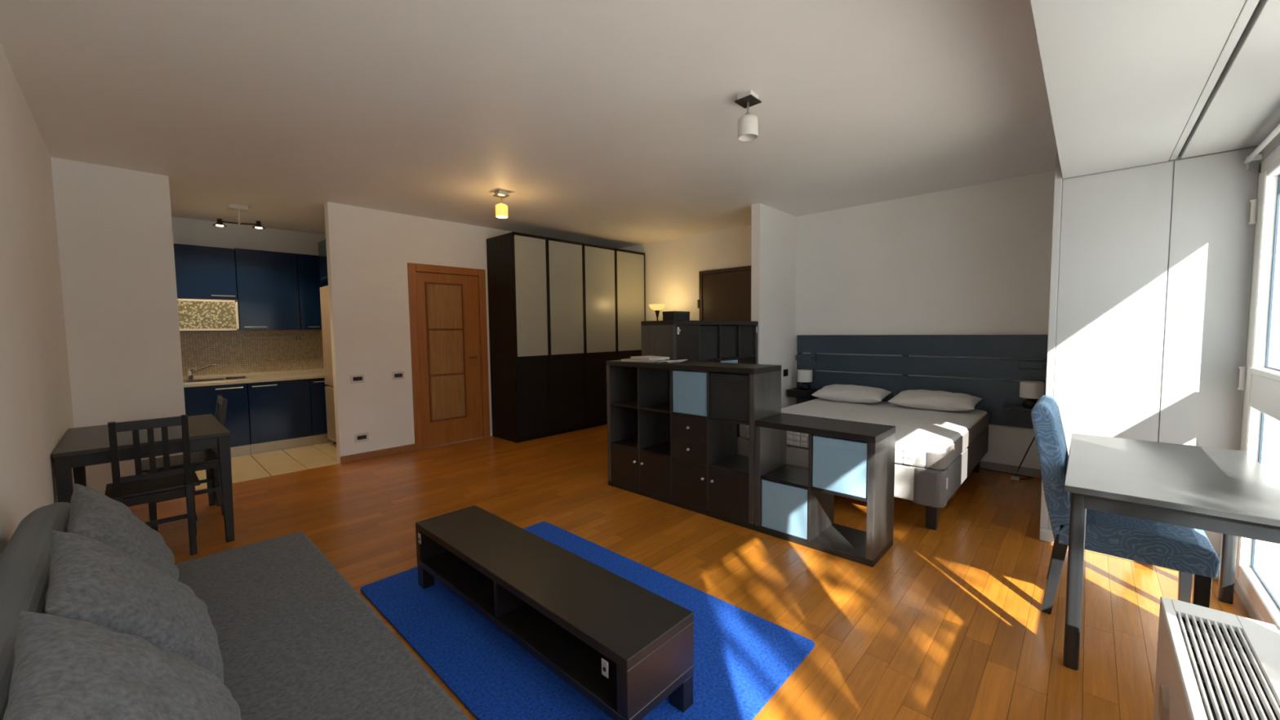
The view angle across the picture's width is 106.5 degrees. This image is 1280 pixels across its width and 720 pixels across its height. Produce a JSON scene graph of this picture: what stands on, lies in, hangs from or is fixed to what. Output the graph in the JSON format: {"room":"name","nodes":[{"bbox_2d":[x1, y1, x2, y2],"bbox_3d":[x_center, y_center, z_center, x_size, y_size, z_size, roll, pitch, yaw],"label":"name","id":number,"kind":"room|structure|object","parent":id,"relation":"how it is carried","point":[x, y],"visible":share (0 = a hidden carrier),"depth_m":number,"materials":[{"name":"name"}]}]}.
{"room":"studio apartment","nodes":[
{"label":"studio apartment","id":0,"kind":"room"},
{"bbox_2d":[0,43,74,555],"bbox_3d":[-2.053,-0.048,1.396,6.605,2.738,0.100,3,5,43],"label":"wall","id":1,"kind":"structure","parent":0,"point":[36,408],"depth_m":2.34,"materials":[{"name":"paint"}]},
{"bbox_2d":[50,156,185,494],"bbox_3d":[-4.983,-0.214,4.575,2.025,2.738,0.734,3,5,43],"label":"wall pillar","id":2,"kind":"structure","parent":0,"point":[114,224],"depth_m":3.88,"materials":[{"name":"paint"}]},
{"bbox_2d":[171,216,325,376],"bbox_3d":[-4.091,-0.289,5.611,1.905,2.738,2.002,3,5,43],"label":"wall","id":3,"kind":"structure","parent":0,"point":[233,353],"depth_m":5.97,"materials":[{"name":"tile"}]},
{"bbox_2d":[173,243,239,331],"bbox_3d":[-5.057,-0.815,5.516,0.369,0.958,0.590,3,5,43],"label":"upper cabinet","id":4,"kind":"object","parent":3,"relation":"attached to","point":[206,276],"visible":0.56,"depth_m":5.43,"materials":[{"name":"blue"}]},
{"bbox_2d":[179,329,324,376],"bbox_3d":[-4.742,-0.127,6.166,0.008,0.560,1.902,3,5,43],"label":"backsplash","id":5,"kind":"structure","parent":3,"relation":"attached to","point":[233,353],"depth_m":6.00,"materials":[{"name":"tile"}]},
{"bbox_2d":[234,248,300,330],"bbox_3d":[-4.647,-0.855,5.952,0.369,0.962,0.603,3,5,43],"label":"upper cabinet","id":6,"kind":"object","parent":3,"relation":"attached to","point":[267,282],"visible":0.98,"depth_m":5.83,"materials":[{"name":"blue wood"}]},
{"bbox_2d":[244,336,302,339],"bbox_3d":[-4.703,-0.279,6.154,0.056,0.052,0.610,3,5,43],"label":"utensil rail","id":7,"kind":"object","parent":3,"relation":"attached to","point":[268,336],"visible":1,"depth_m":6.15,"materials":[{"name":"silver metal"}]},
{"bbox_2d":[296,253,328,329],"bbox_3d":[-4.237,-0.887,6.388,0.369,0.962,0.585,3,5,43],"label":"upper cabinet","id":8,"kind":"object","parent":3,"relation":"attached to","point":[309,284],"visible":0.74,"depth_m":6.15,"materials":[{"name":"blue wood"}]},
{"bbox_2d":[318,239,328,283],"bbox_3d":[-3.544,-1.198,5.852,0.590,0.490,0.586,3,5,43],"label":"upper cabinet","id":9,"kind":"object","parent":3,"relation":"attached to","point":[322,245],"visible":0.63,"depth_m":5.74,"materials":[{"name":"blue wood"}]},
{"bbox_2d":[324,201,511,463],"bbox_3d":[-1.819,-0.373,6.550,0.120,2.738,4.159,3,5,43],"label":"wall","id":10,"kind":"structure","parent":0,"point":[369,251],"depth_m":5.30,"materials":[{"name":"paint"}]},
{"bbox_2d":[350,373,364,383],"bbox_3d":[-3.052,0.202,5.164,0.016,0.092,0.135,3,5,43],"label":"wall switch","id":11,"kind":"object","parent":10,"relation":"attached to","point":[353,378],"visible":1,"depth_m":5.16,"materials":[{"name":"white plastic"}]},
{"bbox_2d":[354,432,368,442],"bbox_3d":[-3.035,0.844,5.214,0.016,0.092,0.135,3,5,43],"label":"wall socket","id":12,"kind":"object","parent":10,"relation":"attached to","point":[362,437],"visible":1,"depth_m":5.21,"materials":[{"name":"white plastic"}]},
{"bbox_2d":[340,443,415,463],"bbox_3d":[-2.915,1.046,5.354,0.014,0.080,0.770,3,5,43],"label":"baseboard","id":13,"kind":"structure","parent":10,"relation":"attached to","point":[388,451],"depth_m":5.33,"materials":[{"name":"brown wood"}]},
{"bbox_2d":[391,371,404,379],"bbox_3d":[-2.766,0.176,5.468,0.016,0.090,0.127,3,5,43],"label":"wall switch","id":14,"kind":"object","parent":10,"relation":"attached to","point":[396,375],"visible":1,"depth_m":5.46,"materials":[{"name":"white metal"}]},
{"bbox_2d":[407,262,490,450],"bbox_3d":[-2.356,-0.054,5.943,0.149,2.190,0.968,3,5,43],"label":"door","id":15,"kind":"structure","parent":10,"relation":"in","point":[447,304],"depth_m":5.90,"materials":[{"name":"brown wood"}]},
{"bbox_2d":[0,0,1279,248],"bbox_3d":[-0.733,-1.435,4.216,8.630,0.552,6.156,3,5,43],"label":"ceiling","id":16,"kind":"structure","parent":0,"point":[609,123],"depth_m":2.63,"materials":[{"name":"paint"}]},
{"bbox_2d":[212,203,265,229],"bbox_3d":[-4.210,-1.509,5.016,0.446,0.226,0.145,-2,4,-27],"label":"ceiling lamp","id":17,"kind":"object","parent":16,"relation":"attached to","point":[237,207],"visible":1,"depth_m":5.00,"materials":[{"name":"white metal"}]},
{"bbox_2d":[493,190,509,217],"bbox_3d":[-1.343,-1.510,4.637,0.116,0.241,0.116,3,5,43],"label":"ceiling lamp","id":18,"kind":"object","parent":16,"relation":"attached to","point":[501,209],"visible":1,"depth_m":4.60,"materials":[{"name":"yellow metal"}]},
{"bbox_2d":[734,89,761,141],"bbox_3d":[0.628,-1.416,2.780,0.116,0.241,0.116,3,5,43],"label":"ceiling lamp","id":19,"kind":"object","parent":16,"relation":"attached to","point":[748,124],"visible":1,"depth_m":2.75,"materials":[{"name":"white metal"}]},
{"bbox_2d":[128,424,1249,719],"bbox_3d":[-0.686,1.183,4.363,8.580,0.120,6.156,3,5,43],"label":"floor","id":20,"kind":"structure","parent":0,"point":[949,623],"depth_m":2.78,"materials":[{"name":"brown wood"}]},
{"bbox_2d":[51,413,234,542],"bbox_3d":[-3.365,0.849,3.291,1.077,0.740,0.754,3,5,43],"label":"dining table","id":21,"kind":"object","parent":20,"relation":"on","point":[80,447],"visible":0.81,"depth_m":3.08,"materials":[{"name":"black wood"}]},
{"bbox_2d":[104,414,200,555],"bbox_3d":[-3.066,0.785,3.013,0.484,0.897,0.410,3,5,43],"label":"dining chair","id":22,"kind":"object","parent":20,"relation":"on","point":[140,488],"visible":0.9,"depth_m":2.90,"materials":[{"name":"black wood"}]},
{"bbox_2d":[141,395,227,531],"bbox_3d":[-3.442,0.751,3.630,0.410,0.897,0.484,3,5,43],"label":"dining chair","id":23,"kind":"object","parent":20,"relation":"on","point":[202,460],"visible":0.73,"depth_m":3.62,"materials":[{"name":"black wood"}]},
{"bbox_2d":[183,383,250,457],"bbox_3d":[-4.909,0.684,5.483,0.714,0.830,0.583,3,5,43],"label":"base cabinet","id":24,"kind":"object","parent":20,"relation":"on","point":[201,400],"visible":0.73,"depth_m":5.36,"materials":[{"name":"blue wood"}]},
{"bbox_2d":[182,368,324,387],"bbox_3d":[-4.516,0.199,5.903,0.703,0.073,1.790,3,5,43],"label":"countertop","id":25,"kind":"structure","parent":24,"relation":"on","point":[255,377],"depth_m":5.79,"materials":[{"name":"beige stone"}]},
{"bbox_2d":[186,363,217,379],"bbox_3d":[-5.043,0.132,5.508,0.290,0.179,0.052,-2,4,-15],"label":"tap","id":26,"kind":"object","parent":25,"relation":"on","point":[190,372],"visible":1,"depth_m":5.48,"materials":[{"name":"silver metal"}]},
{"bbox_2d":[182,376,248,383],"bbox_3d":[-4.874,0.225,5.478,0.460,0.006,0.560,3,5,43],"label":"sink","id":27,"kind":"object","parent":25,"relation":"in","point":[196,380],"visible":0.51,"depth_m":5.46,"materials":[{"name":"silver metal"}]},
{"bbox_2d":[185,377,224,382],"bbox_3d":[-4.928,0.232,5.420,0.380,0.001,0.320,3,5,43],"label":"basin","id":28,"kind":"object","parent":27,"relation":"in","point":[211,379],"depth_m":5.46,"materials":[{"name":"silver metal"}]},
{"bbox_2d":[226,376,244,379],"bbox_3d":[-4.700,0.203,5.548,0.059,0.023,0.193,0,4,9],"label":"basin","id":29,"kind":"object","parent":27,"relation":"on","point":[227,378],"visible":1,"depth_m":5.51,"materials":[{"name":"black plastic"}]},
{"bbox_2d":[0,502,470,719],"bbox_3d":[-1.152,0.934,1.298,2.190,0.770,0.857,3,5,43],"label":"sofa","id":30,"kind":"object","parent":20,"relation":"on","point":[296,641],"visible":0.53,"depth_m":1.45,"materials":[{"name":"grey fabric"}]},
{"bbox_2d":[2,609,241,719],"bbox_3d":[-0.988,0.704,0.950,0.459,0.425,0.313,2,5,39],"label":"cushion","id":31,"kind":"object","parent":30,"relation":"on","point":[64,668],"visible":1,"depth_m":0.89,"materials":[{"name":"grey fabric"}]},
{"bbox_2d":[66,483,179,580],"bbox_3d":[-1.816,0.661,1.688,0.463,0.438,0.251,2,5,40],"label":"cushion","id":32,"kind":"object","parent":30,"relation":"on","point":[93,514],"visible":0.62,"depth_m":1.62,"materials":[{"name":"grey fabric"}]},
{"bbox_2d":[44,529,223,684],"bbox_3d":[-1.367,0.680,1.305,0.472,0.448,0.300,3,5,41],"label":"cushion","id":33,"kind":"object","parent":30,"relation":"on","point":[91,580],"visible":0.77,"depth_m":1.23,"materials":[{"name":"grey fabric"}]},
{"bbox_2d":[246,378,312,453],"bbox_3d":[-4.504,0.653,5.914,0.714,0.830,0.598,3,5,43],"label":"base cabinet","id":34,"kind":"object","parent":20,"relation":"on","point":[280,418],"visible":0.97,"depth_m":5.68,"materials":[{"name":"blue"}]},
{"bbox_2d":[309,377,333,444],"bbox_3d":[-4.093,0.621,6.351,0.714,0.830,0.601,3,5,43],"label":"base cabinet","id":35,"kind":"object","parent":20,"relation":"on","point":[317,397],"visible":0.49,"depth_m":5.97,"materials":[{"name":"blue"}]},
{"bbox_2d":[320,285,336,444],"bbox_3d":[-3.525,0.074,5.937,0.590,1.960,0.572,3,5,43],"label":"fridge","id":36,"kind":"object","parent":20,"relation":"on","point":[324,294],"visible":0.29,"depth_m":5.79,"materials":[{"name":"beige"}]},
{"bbox_2d":[486,231,645,443],"bbox_3d":[-0.934,-0.332,6.927,0.619,2.590,2.387,3,5,43],"label":"wardrobe","id":37,"kind":"object","parent":20,"relation":"on","point":[560,309],"visible":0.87,"depth_m":6.30,"materials":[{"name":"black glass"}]},
{"bbox_2d":[360,521,814,719],"bbox_3d":[-0.373,1.238,2.338,2.013,0.014,1.210,3,5,43],"label":"rug","id":38,"kind":"object","parent":20,"relation":"on","point":[742,658],"visible":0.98,"depth_m":2.05,"materials":[{"name":"blue carpet"}]},
{"bbox_2d":[415,505,693,719],"bbox_3d":[-0.510,1.070,2.166,1.610,0.348,0.351,3,5,43],"label":"tv stand","id":39,"kind":"object","parent":38,"relation":"on","point":[623,646],"visible":1,"depth_m":1.86,"materials":[{"name":"black wood"}]},
{"bbox_2d":[648,303,665,320],"bbox_3d":[0.258,0.074,6.938,0.280,1.750,0.280,3,5,43],"label":"floor lamp","id":40,"kind":"object","parent":20,"relation":"on","point":[658,307],"visible":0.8,"depth_m":6.82,"materials":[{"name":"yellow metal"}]},
{"bbox_2d":[606,360,781,529],"bbox_3d":[0.370,0.581,3.893,1.468,1.117,0.406,3,5,43],"label":"cube shelf","id":41,"kind":"object","parent":20,"relation":"on","point":[700,469],"visible":0.91,"depth_m":3.72,"materials":[{"name":"grey wood"}]},
{"bbox_2d":[620,358,665,362],"bbox_3d":[0.026,0.001,4.126,0.320,0.018,0.220,2,4,35],"label":"magazine","id":42,"kind":"object","parent":41,"relation":"on","point":[626,359],"visible":0.7,"depth_m":4.04,"materials":[{"name":"white paper"}]},
{"bbox_2d":[630,355,669,360],"bbox_3d":[0.084,-0.018,4.099,0.210,0.020,0.300,-3,4,-32],"label":"magazine","id":43,"kind":"object","parent":42,"relation":"on","point":[640,357],"visible":1,"depth_m":4.02,"materials":[{"name":"white paper"}]},
{"bbox_2d":[657,359,687,363],"bbox_3d":[0.262,0.008,3.871,0.230,0.028,0.112,3,5,43],"label":"folded paper","id":44,"kind":"object","parent":41,"relation":"on","point":[682,360],"visible":1,"depth_m":3.83,"materials":[{"name":"white paper"}]},
{"bbox_2d":[672,369,706,416],"bbox_3d":[0.493,0.241,3.750,0.323,0.324,0.352,3,5,43],"label":"storage box","id":45,"kind":"object","parent":41,"relation":"on","point":[689,387],"visible":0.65,"depth_m":3.62,"materials":[{"name":"blue fabric"}]},
{"bbox_2d":[710,372,749,422],"bbox_3d":[0.749,0.253,3.511,0.323,0.324,0.352,3,5,43],"label":"storage box","id":46,"kind":"object","parent":41,"relation":"on","point":[729,392],"visible":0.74,"depth_m":3.38,"materials":[{"name":"grey fabric"}]},
{"bbox_2d":[640,320,759,440],"bbox_3d":[0.671,0.339,4.887,0.414,1.468,1.468,3,5,43],"label":"cube shelf","id":47,"kind":"object","parent":20,"relation":"on","point":[677,340],"visible":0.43,"depth_m":4.38,"materials":[{"name":"grey wood"}]},
{"bbox_2d":[662,311,689,320],"bbox_3d":[0.348,-0.419,4.580,0.144,0.090,0.249,3,5,43],"label":"box","id":48,"kind":"object","parent":47,"relation":"on","point":[668,315],"visible":0.84,"depth_m":4.51,"materials":[{"name":"grey fabric"}]},
{"bbox_2d":[699,325,717,359],"bbox_3d":[0.529,-0.173,4.741,0.352,0.324,0.323,3,5,43],"label":"storage box","id":49,"kind":"object","parent":47,"relation":"on","point":[708,334],"visible":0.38,"depth_m":4.63,"materials":[{"name":"grey fabric"}]},
{"bbox_2d":[720,325,736,358],"bbox_3d":[0.770,-0.192,4.996,0.352,0.324,0.323,3,5,43],"label":"storage box","id":50,"kind":"object","parent":47,"relation":"on","point":[728,333],"visible":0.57,"depth_m":4.88,"materials":[{"name":"grey fabric"}]},
{"bbox_2d":[720,359,737,363],"bbox_3d":[0.787,0.159,5.006,0.352,0.324,0.323,3,5,43],"label":"storage box","id":51,"kind":"object","parent":47,"relation":"on","point":[731,361],"visible":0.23,"depth_m":4.93,"materials":[{"name":"blue fabric"}]},
{"bbox_2d":[739,325,753,356],"bbox_3d":[1.010,-0.210,5.252,0.352,0.324,0.323,3,5,43],"label":"storage box","id":52,"kind":"object","parent":47,"relation":"on","point":[746,332],"visible":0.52,"depth_m":5.14,"materials":[{"name":"grey fabric"}]},
{"bbox_2d":[754,413,895,567],"bbox_3d":[1.196,0.794,3.142,0.766,0.766,0.390,3,5,43],"label":"cube shelf","id":53,"kind":"object","parent":20,"relation":"on","point":[867,548],"visible":0.77,"depth_m":3.02,"materials":[{"name":"grey wood"}]},
{"bbox_2d":[761,479,808,539],"bbox_3d":[1.064,0.968,3.267,0.323,0.324,0.352,3,5,43],"label":"storage box","id":54,"kind":"object","parent":53,"relation":"on","point":[784,507],"visible":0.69,"depth_m":3.13,"materials":[{"name":"blue fabric"}]},
{"bbox_2d":[812,435,867,498],"bbox_3d":[1.316,0.630,3.005,0.323,0.324,0.352,3,5,43],"label":"storage box","id":55,"kind":"object","parent":53,"relation":"on","point":[840,465],"visible":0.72,"depth_m":2.87,"materials":[{"name":"blue fabric"}]},
{"bbox_2d":[737,398,989,529],"bbox_3d":[2.083,0.796,4.398,1.604,0.585,1.955,3,5,43],"label":"bed","id":56,"kind":"object","parent":20,"relation":"on","point":[936,451],"visible":0.42,"depth_m":3.78,"materials":[{"name":"fabric"}]},
{"bbox_2d":[811,384,892,403],"bbox_3d":[2.297,0.364,5.200,0.721,0.170,0.400,3,5,42],"label":"pillow","id":57,"kind":"object","parent":56,"relation":"on","point":[839,393],"visible":1,"depth_m":5.07,"materials":[{"name":"fabric"}]},
{"bbox_2d":[888,389,982,411],"bbox_3d":[2.869,0.391,4.664,0.721,0.170,0.400,3,5,44],"label":"pillow","id":58,"kind":"object","parent":56,"relation":"on","point":[938,400],"visible":1,"depth_m":4.54,"materials":[{"name":"fabric"}]},
{"bbox_2d":[1031,395,1220,614],"bbox_3d":[2.263,0.715,2.285,0.608,1.011,0.455,3,5,43],"label":"upholstered chair","id":59,"kind":"object","parent":20,"relation":"on","point":[1188,551],"visible":0.76,"depth_m":2.18,"materials":[{"name":"blue fabric"}]},
{"bbox_2d":[1062,433,1279,670],"bbox_3d":[2.357,0.850,2.167,0.640,0.750,1.263,3,5,43],"label":"desk","id":60,"kind":"object","parent":20,"relation":"on","point":[1228,492],"visible":1,"depth_m":1.91,"materials":[{"name":"grey paint"}]},
{"bbox_2d":[1153,596,1279,719],"bbox_3d":[1.169,1.045,0.867,0.241,0.550,1.510,3,5,43],"label":"radiator","id":61,"kind":"object","parent":20,"relation":"on","point":[1212,664],"visible":1,"depth_m":1.22,"materials":[{"name":"white metal"}]},
{"bbox_2d":[751,203,796,408],"bbox_3d":[1.578,-0.352,5.607,0.105,2.738,0.885,3,5,43],"label":"wall partition","id":62,"kind":"structure","parent":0,"point":[773,231],"depth_m":5.48,"materials":[{"name":"paint"}]},
{"bbox_2d":[783,368,788,376],"bbox_3d":[1.750,0.153,5.729,0.016,0.084,0.113,3,5,43],"label":"wall switch","id":63,"kind":"object","parent":62,"relation":"attached to","point":[786,371],"visible":1,"depth_m":5.72,"materials":[{"name":"black plastic"}]},
{"bbox_2d":[618,170,1054,469],"bbox_3d":[1.700,-0.389,6.167,5.775,2.738,0.100,3,5,43],"label":"wall","id":64,"kind":"structure","parent":0,"point":[972,260],"depth_m":4.94,"materials":[{"name":"paint"}]},
{"bbox_2d":[697,265,751,320],"bbox_3d":[1.194,-0.142,6.551,0.980,2.210,0.060,3,5,43],"label":"door","id":65,"kind":"structure","parent":64,"relation":"in","point":[725,294],"depth_m":6.54,"materials":[{"name":"brown wood"}]},
{"bbox_2d":[796,334,1048,428],"bbox_3d":[2.810,0.162,5.057,2.400,0.853,0.040,3,5,43],"label":"headboard","id":66,"kind":"object","parent":64,"relation":"attached to","point":[995,394],"visible":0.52,"depth_m":4.85,"materials":[{"name":"black wood"}]},
{"bbox_2d":[786,387,818,399],"bbox_3d":[1.943,0.393,5.673,0.310,0.085,0.270,3,5,43],"label":"nightstand","id":67,"kind":"object","parent":66,"relation":"attached to","point":[795,392],"visible":0.79,"depth_m":5.57,"materials":[{"name":"black wood"}]},
{"bbox_2d":[797,369,812,390],"bbox_3d":[1.955,0.234,5.670,0.170,0.231,0.170,3,5,43],"label":"table lamp","id":68,"kind":"object","parent":67,"relation":"on","point":[804,376],"visible":1,"depth_m":5.61,"materials":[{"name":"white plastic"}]},
{"bbox_2d":[795,355,816,360],"bbox_3d":[1.995,-0.024,5.753,0.243,0.065,0.042,3,5,43],"label":"light","id":69,"kind":"object","parent":66,"relation":"attached to","point":[798,357],"visible":1,"depth_m":5.73,"materials":[{"name":"black plastic"}]},
{"bbox_2d":[1002,404,1031,412],"bbox_3d":[3.470,0.452,4.283,0.330,0.055,0.211,3,5,43],"label":"nightstand","id":70,"kind":"object","parent":66,"relation":"attached to","point":[1009,407],"visible":0.53,"depth_m":4.31,"materials":[{"name":"black wood"}]},
{"bbox_2d":[980,435,1035,480],"bbox_3d":[3.370,0.772,4.410,0.545,0.600,0.225,3,5,43],"label":"power cord","id":71,"kind":"object","parent":70,"relation":"hanging from","point":[1012,477],"visible":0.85,"depth_m":4.32,"materials":[{"name":"black plastic"}]},
{"bbox_2d":[1019,381,1044,408],"bbox_3d":[3.478,0.311,4.244,0.170,0.231,0.170,3,5,43],"label":"table lamp","id":72,"kind":"object","parent":70,"relation":"on","point":[1032,391],"visible":0.85,"depth_m":4.20,"materials":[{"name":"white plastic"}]},
{"bbox_2d":[1017,361,1046,369],"bbox_3d":[3.544,0.049,4.302,0.215,0.065,0.042,3,5,43],"label":"light","id":73,"kind":"object","parent":66,"relation":"attached to","point":[1022,365],"visible":0.79,"depth_m":4.29,"materials":[{"name":"black plastic"}]},
{"bbox_2d":[980,460,1041,478],"bbox_3d":[2.822,0.997,5.134,2.446,0.075,0.014,3,5,43],"label":"baseboard","id":74,"kind":"structure","parent":64,"relation":"attached to","point":[1025,471],"depth_m":4.50,"materials":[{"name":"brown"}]},
{"bbox_2d":[1039,145,1279,582],"bbox_3d":[3.560,-0.231,3.306,1.040,2.738,1.734,3,5,43],"label":"wall","id":75,"kind":"structure","parent":0,"point":[1152,264],"depth_m":2.71,"materials":[{"name":"white paint"}]},
{"bbox_2d":[1039,527,1219,580],"bbox_3d":[2.877,1.141,2.835,0.778,0.075,0.039,3,5,43],"label":"baseboard","id":76,"kind":"structure","parent":75,"relation":"attached to","point":[1045,535],"depth_m":3.05,"materials":[{"name":"white paint"}]},
{"bbox_2d":[1234,123,1279,621],"bbox_3d":[1.733,0.005,0.827,0.301,2.858,4.446,3,5,43],"label":"wall","id":77,"kind":"structure","parent":75,"relation":"in","point":[1274,143],"depth_m":2.31,"materials":[{"name":"white paint"}]},
{"bbox_2d":[1235,144,1279,630],"bbox_3d":[2.764,0.105,2.034,0.110,2.155,1.250,3,5,43],"label":"window","id":78,"kind":"structure","parent":77,"relation":"attached to","point":[1261,401],"depth_m":2.35,"materials":[{"name":"white paint"}]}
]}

